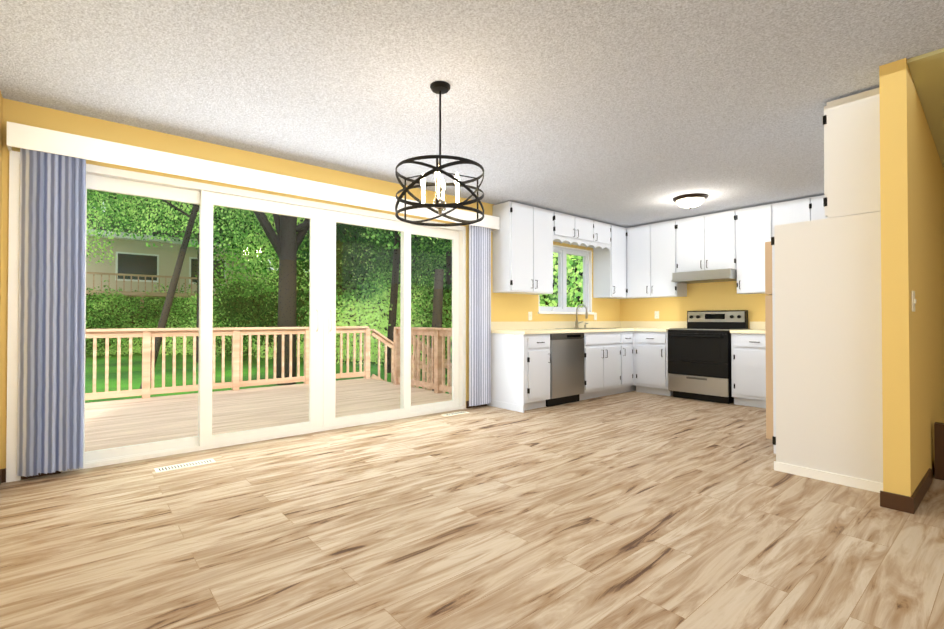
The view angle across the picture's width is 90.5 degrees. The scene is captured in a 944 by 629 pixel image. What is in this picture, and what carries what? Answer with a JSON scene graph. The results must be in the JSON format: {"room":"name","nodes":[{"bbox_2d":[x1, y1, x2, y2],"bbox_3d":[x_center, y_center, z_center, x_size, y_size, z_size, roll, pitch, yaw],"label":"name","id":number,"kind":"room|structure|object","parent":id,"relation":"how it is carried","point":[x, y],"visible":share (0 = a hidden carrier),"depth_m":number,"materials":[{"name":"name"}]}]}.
{"room":"kitchen","nodes":[
{"label":"kitchen","id":0,"kind":"room"},
{"bbox_2d":[0,91,7,468],"bbox_3d":[-0.801,-0.189,0.262,0.150,2.460,6.960,1,-1,-40],"label":"wall","id":1,"kind":"structure","parent":0,"point":[3,102],"depth_m":2.99,"materials":[{"name":"yellow paint"}]},
{"bbox_2d":[0,469,3,484],"bbox_3d":[-0.745,0.999,0.310,0.014,0.085,7.000,1,-1,-40],"label":"baseboard","id":2,"kind":"structure","parent":1,"relation":"attached to","point":[1,470],"depth_m":2.97,"materials":[{"name":"brown wood"}]},
{"bbox_2d":[4,99,619,471],"bbox_3d":[-0.358,-0.134,5.334,7.380,2.460,0.150,1,-1,-40],"label":"wall","id":3,"kind":"structure","parent":0,"point":[508,307],"depth_m":3.97,"materials":[{"name":"yellow paint"}]},
{"bbox_2d":[6,121,499,481],"bbox_3d":[-1.327,-0.052,4.325,4.238,2.275,0.132,1,-1,-40],"label":"curtain","id":4,"kind":"object","parent":3,"relation":"attached to","point":[46,311],"visible":1,"depth_m":3.11,"materials":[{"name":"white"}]},
{"bbox_2d":[62,164,465,471],"bbox_3d":[-1.457,0.021,4.367,3.553,2.129,0.173,1,-1,-40],"label":"sliding door","id":5,"kind":"structure","parent":3,"relation":"in","point":[324,218],"depth_m":4.30,"materials":[{"name":"clear glass"}]},
{"bbox_2d":[466,401,486,407],"bbox_3d":[0.057,1.056,5.565,0.313,0.085,0.014,1,-1,-40],"label":"baseboard","id":6,"kind":"structure","parent":3,"relation":"attached to","point":[467,402],"depth_m":5.49,"materials":[{"name":"brown wood"}]},
{"bbox_2d":[493,201,536,294],"bbox_3d":[0.504,-0.804,5.763,0.392,1.070,0.316,1,-1,-40],"label":"upper cabinet","id":7,"kind":"object","parent":3,"relation":"attached to","point":[515,243],"depth_m":5.64,"materials":[{"name":"white wood"}]},
{"bbox_2d":[528,312,531,319],"bbox_3d":[0.772,0.020,6.180,0.070,0.114,0.014,1,-1,-40],"label":"electrical outlet","id":8,"kind":"object","parent":3,"relation":"attached to","point":[529,315],"visible":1,"depth_m":6.17,"materials":[{"name":"beige plastic"}]},
{"bbox_2d":[533,207,556,294],"bbox_3d":[0.803,-0.802,6.016,0.391,1.070,0.316,1,-1,-40],"label":"upper cabinet","id":9,"kind":"object","parent":3,"relation":"attached to","point":[546,219],"depth_m":5.92,"materials":[{"name":"white wood"}]},
{"bbox_2d":[538,245,593,313],"bbox_3d":[1.323,-0.486,6.726,1.240,0.965,0.153,1,-1,-40],"label":"window","id":10,"kind":"structure","parent":3,"relation":"in","point":[562,252],"depth_m":6.77,"materials":[{"name":"white"}]},
{"bbox_2d":[557,212,576,242],"bbox_3d":[1.120,-1.176,6.288,0.435,0.315,0.316,1,-1,-40],"label":"upper cabinet","id":11,"kind":"object","parent":3,"relation":"attached to","point":[566,224],"depth_m":6.20,"materials":[{"name":"white wood"}]},
{"bbox_2d":[569,217,596,246],"bbox_3d":[1.448,-1.173,6.566,0.425,0.315,0.316,1,-1,-40],"label":"upper cabinet","id":12,"kind":"object","parent":3,"relation":"attached to","point":[586,228],"depth_m":6.47,"materials":[{"name":"white wood"}]},
{"bbox_2d":[585,221,612,246],"bbox_3d":[1.774,-1.170,6.841,0.428,0.315,0.316,1,-1,-40],"label":"upper cabinet","id":13,"kind":"object","parent":3,"relation":"attached to","point":[604,230],"depth_m":6.75,"materials":[{"name":"white wood"}]},
{"bbox_2d":[593,225,628,298],"bbox_3d":[2.089,-0.790,7.104,0.395,1.070,0.316,1,-1,-40],"label":"upper cabinet","id":14,"kind":"object","parent":3,"relation":"attached to","point":[610,264],"depth_m":6.99,"materials":[{"name":"white wood"}]},
{"bbox_2d":[0,390,943,628],"bbox_3d":[1.952,1.126,2.591,7.380,0.120,7.300,1,-1,-40],"label":"floor","id":15,"kind":"structure","parent":0,"point":[632,510],"depth_m":2.26,"materials":[{"name":"brown wood"}]},
{"bbox_2d":[154,459,215,472],"bbox_3d":[-2.032,1.071,3.321,0.360,0.005,0.110,1,-1,-40],"label":"floor vent","id":16,"kind":"object","parent":15,"relation":"in","point":[181,466],"visible":1,"depth_m":3.31,"materials":[{"name":"beige plastic"}]},
{"bbox_2d":[442,411,468,416],"bbox_3d":[-0.184,1.091,5.147,0.320,0.005,0.100,1,-1,-40],"label":"floor vent","id":17,"kind":"object","parent":15,"relation":"in","point":[455,413],"visible":1,"depth_m":5.15,"materials":[{"name":"beige plastic"}]},
{"bbox_2d":[487,333,550,412],"bbox_3d":[0.560,0.662,5.598,0.462,0.874,0.616,1,-1,-40],"label":"base cabinet","id":18,"kind":"object","parent":15,"relation":"on","point":[520,363],"depth_m":5.39,"materials":[{"name":"white wood"}]},
{"bbox_2d":[546,333,583,406],"bbox_3d":[0.998,0.668,5.933,0.623,0.868,0.574,1,-1,-40],"label":"dishwasher","id":19,"kind":"object","parent":15,"relation":"on","point":[567,369],"visible":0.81,"depth_m":5.70,"materials":[{"name":"silver metal"}]},
{"bbox_2d":[579,331,622,400],"bbox_3d":[1.542,0.671,6.429,0.833,0.874,0.616,1,-1,-40],"label":"base cabinet","id":20,"kind":"object","parent":15,"relation":"on","point":[621,362],"depth_m":6.20,"materials":[{"name":"white wood"}]},
{"bbox_2d":[491,321,635,333],"bbox_3d":[1.497,0.164,6.367,2.906,0.137,0.660,1,-1,-40],"label":"countertop","id":21,"kind":"structure","parent":20,"relation":"on","point":[546,327],"depth_m":6.23,"materials":[{"name":"beige laminate"}]},
{"bbox_2d":[575,304,587,327],"bbox_3d":[1.609,0.021,6.648,0.243,0.338,0.218,1,-1,-40],"label":"faucet","id":22,"kind":"object","parent":21,"relation":"on","point":[577,322],"visible":1,"depth_m":6.63,"materials":[{"name":"silver metal"}]},
{"bbox_2d":[623,331,634,392],"bbox_3d":[1.973,0.675,6.793,0.295,0.874,0.616,1,-1,-40],"label":"base cabinet","id":23,"kind":"object","parent":15,"relation":"on","point":[628,336],"depth_m":6.61,"materials":[{"name":"white wood"}]},
{"bbox_2d":[635,331,672,395],"bbox_3d":[2.702,0.674,6.695,0.636,0.874,0.512,1,-1,-40],"label":"base cabinet","id":24,"kind":"object","parent":15,"relation":"on","point":[651,347],"depth_m":6.47,"materials":[{"name":"white wood"}]},
{"bbox_2d":[636,321,686,331],"bbox_3d":[2.712,0.167,6.669,0.660,0.137,0.451,1,-1,-40],"label":"countertop","id":25,"kind":"structure","parent":24,"relation":"on","point":[657,326],"depth_m":6.91,"materials":[{"name":"beige laminate"}]},
{"bbox_2d":[668,310,747,403],"bbox_3d":[3.087,0.525,6.159,0.706,1.160,0.764,1,-1,-40],"label":"range","id":26,"kind":"object","parent":15,"relation":"on","point":[699,357],"visible":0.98,"depth_m":6.01,"materials":[{"name":"black metal"}]},
{"bbox_2d":[731,333,765,407],"bbox_3d":[3.547,0.663,5.696,0.636,0.874,0.500,1,-1,-40],"label":"base cabinet","id":27,"kind":"object","parent":15,"relation":"on","point":[748,350],"depth_m":5.54,"materials":[{"name":"white wood"}]},
{"bbox_2d":[730,322,764,333],"bbox_3d":[3.759,0.154,5.432,0.660,0.137,1.186,1,-1,-40],"label":"countertop","id":28,"kind":"structure","parent":27,"relation":"on","point":[755,327],"depth_m":5.95,"materials":[{"name":"beige laminate"}]},
{"bbox_2d":[771,211,882,492],"bbox_3d":[2.507,0.228,3.205,0.612,1.690,0.620,1,-1,-40],"label":"pantry cabinet","id":29,"kind":"object","parent":15,"relation":"on","point":[827,358],"visible":0.92,"depth_m":3.00,"materials":[{"name":"white wood"}]},
{"bbox_2d":[765,241,772,438],"bbox_3d":[2.994,0.242,3.811,0.865,1.675,0.900,1,-1,-40],"label":"door","id":30,"kind":"structure","parent":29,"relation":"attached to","point":[769,338],"depth_m":3.82,"materials":[{"name":"beige wood"}]},
{"bbox_2d":[0,0,943,227],"bbox_3d":[1.952,-1.454,2.619,7.380,0.120,7.300,1,-1,-40],"label":"ceiling","id":31,"kind":"structure","parent":0,"point":[627,113],"depth_m":2.79,"materials":[{"name":"white paint"}]},
{"bbox_2d":[395,81,483,226],"bbox_3d":[-0.194,-0.988,2.844,0.538,0.804,0.539,1,-1,-40],"label":"pendant chandelier","id":32,"kind":"object","parent":31,"relation":"hanging from","point":[440,204],"visible":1,"depth_m":2.81,"materials":[{"name":"black metal"}]},
{"bbox_2d":[673,193,707,208],"bbox_3d":[2.542,-1.294,5.449,0.370,0.135,0.370,1,-1,-40],"label":"flush ceiling light","id":33,"kind":"object","parent":31,"relation":"attached to","point":[689,201],"visible":1,"depth_m":5.35,"materials":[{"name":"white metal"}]},
{"bbox_2d":[620,281,767,328],"bbox_3d":[4.718,-0.138,4.933,0.150,2.460,6.960,1,-1,-40],"label":"wall","id":34,"kind":"structure","parent":0,"point":[711,296],"depth_m":6.62,"materials":[{"name":"yellow paint"}]},
{"bbox_2d":[625,224,648,298],"bbox_3d":[2.593,-0.790,7.086,0.316,1.070,0.400,1,-1,-40],"label":"upper cabinet","id":35,"kind":"object","parent":34,"relation":"attached to","point":[645,261],"depth_m":6.97,"materials":[{"name":"white wood"}]},
{"bbox_2d":[655,311,658,318],"bbox_3d":[2.796,0.005,7.078,0.008,0.114,0.070,1,-1,-40],"label":"electrical outlet","id":36,"kind":"object","parent":34,"relation":"attached to","point":[656,314],"visible":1,"depth_m":7.07,"materials":[{"name":"beige plastic"}]},
{"bbox_2d":[649,220,686,297],"bbox_3d":[2.848,-0.793,6.785,0.316,1.070,0.388,1,-1,-40],"label":"upper cabinet","id":37,"kind":"object","parent":34,"relation":"attached to","point":[662,235],"depth_m":6.68,"materials":[{"name":"white wood"}]},
{"bbox_2d":[677,215,704,271],"bbox_3d":[3.098,-0.952,6.491,0.316,0.760,0.383,1,-1,-40],"label":"upper cabinet","id":38,"kind":"object","parent":34,"relation":"attached to","point":[691,230],"depth_m":6.38,"materials":[{"name":"white wood"}]},
{"bbox_2d":[705,210,736,269],"bbox_3d":[3.347,-0.955,6.197,0.316,0.760,0.387,1,-1,-40],"label":"upper cabinet","id":39,"kind":"object","parent":34,"relation":"attached to","point":[721,227],"depth_m":6.08,"materials":[{"name":"white wood"}]},
{"bbox_2d":[671,268,736,283],"bbox_3d":[3.155,-0.508,6.274,0.501,0.130,0.750,1,-1,-40],"label":"range hood","id":40,"kind":"object","parent":39,"relation":"attached to","point":[716,275],"visible":0.81,"depth_m":6.12,"materials":[{"name":"silver metal"}]},
{"bbox_2d":[737,204,772,293],"bbox_3d":[3.605,-0.803,5.890,0.316,1.070,0.408,1,-1,-40],"label":"upper cabinet","id":41,"kind":"object","parent":34,"relation":"attached to","point":[754,224],"depth_m":5.80,"materials":[{"name":"white wood"}]},
{"bbox_2d":[773,197,812,227],"bbox_3d":[3.862,-1.121,5.590,0.316,0.440,0.383,1,-1,-40],"label":"upper cabinet","id":42,"kind":"object","parent":34,"relation":"attached to","point":[799,210],"depth_m":5.47,"materials":[{"name":"white wood"}]},
{"bbox_2d":[813,195,826,219],"bbox_3d":[4.107,-1.124,5.301,0.316,0.440,0.375,1,-1,-40],"label":"upper cabinet","id":43,"kind":"object","parent":34,"relation":"attached to","point":[818,209],"depth_m":5.29,"materials":[{"name":"white wood"}]},
{"bbox_2d":[879,58,943,496],"bbox_3d":[3.574,-0.153,3.630,3.280,2.460,0.112,1,-1,-40],"label":"wall","id":44,"kind":"structure","parent":0,"point":[912,205],"depth_m":2.60,"materials":[{"name":"yellow paint"}]},
{"bbox_2d":[823,88,880,217],"bbox_3d":[2.553,-0.995,3.057,0.450,0.748,0.316,1,-1,-40],"label":"upper cabinet","id":45,"kind":"object","parent":44,"relation":"attached to","point":[851,123],"visible":0.46,"depth_m":2.91,"materials":[{"name":"white wood"}]},
{"bbox_2d":[912,291,915,311],"bbox_3d":[2.463,-0.074,2.604,0.070,0.114,0.014,1,-1,-40],"label":"light switch","id":46,"kind":"object","parent":44,"relation":"attached to","point":[913,301],"visible":1,"depth_m":2.59,"materials":[{"name":"beige plastic"}]},
{"bbox_2d":[907,468,931,513],"bbox_3d":[2.644,1.025,2.747,0.764,0.085,0.014,1,-1,-40],"label":"baseboard","id":47,"kind":"structure","parent":44,"relation":"attached to","point":[914,501],"depth_m":2.65,"materials":[{"name":"brown wood"}]},
{"bbox_2d":[934,422,943,479],"bbox_3d":[4.213,0.894,3.289,2.130,0.360,1.184,1,-1,-40],"label":"trim","id":48,"kind":"structure","parent":44,"relation":"attached to","point":[939,447],"depth_m":3.04,"materials":[{"name":"brown wood"}]},
{"bbox_2d":[907,48,943,168],"bbox_3d":[4.037,-1.177,3.107,3.258,0.418,1.299,1,-1,-40],"label":"ceiling","id":49,"kind":"structure","parent":0,"point":[927,71],"depth_m":2.74,"materials":[{"name":"beige paint"}]},
{"label":"outside","id":50,"kind":"structure","parent":0,"visible":0},
{"bbox_2d":[85,189,582,451],"bbox_3d":[-19.049,-8.087,29.768,110.000,22.737,78.532,1,-1,-40],"label":"outdoor view","id":51,"kind":"structure","parent":50,"point":[107,334],"depth_m":16.74,"materials":[{"name":"green plant"}]}
]}

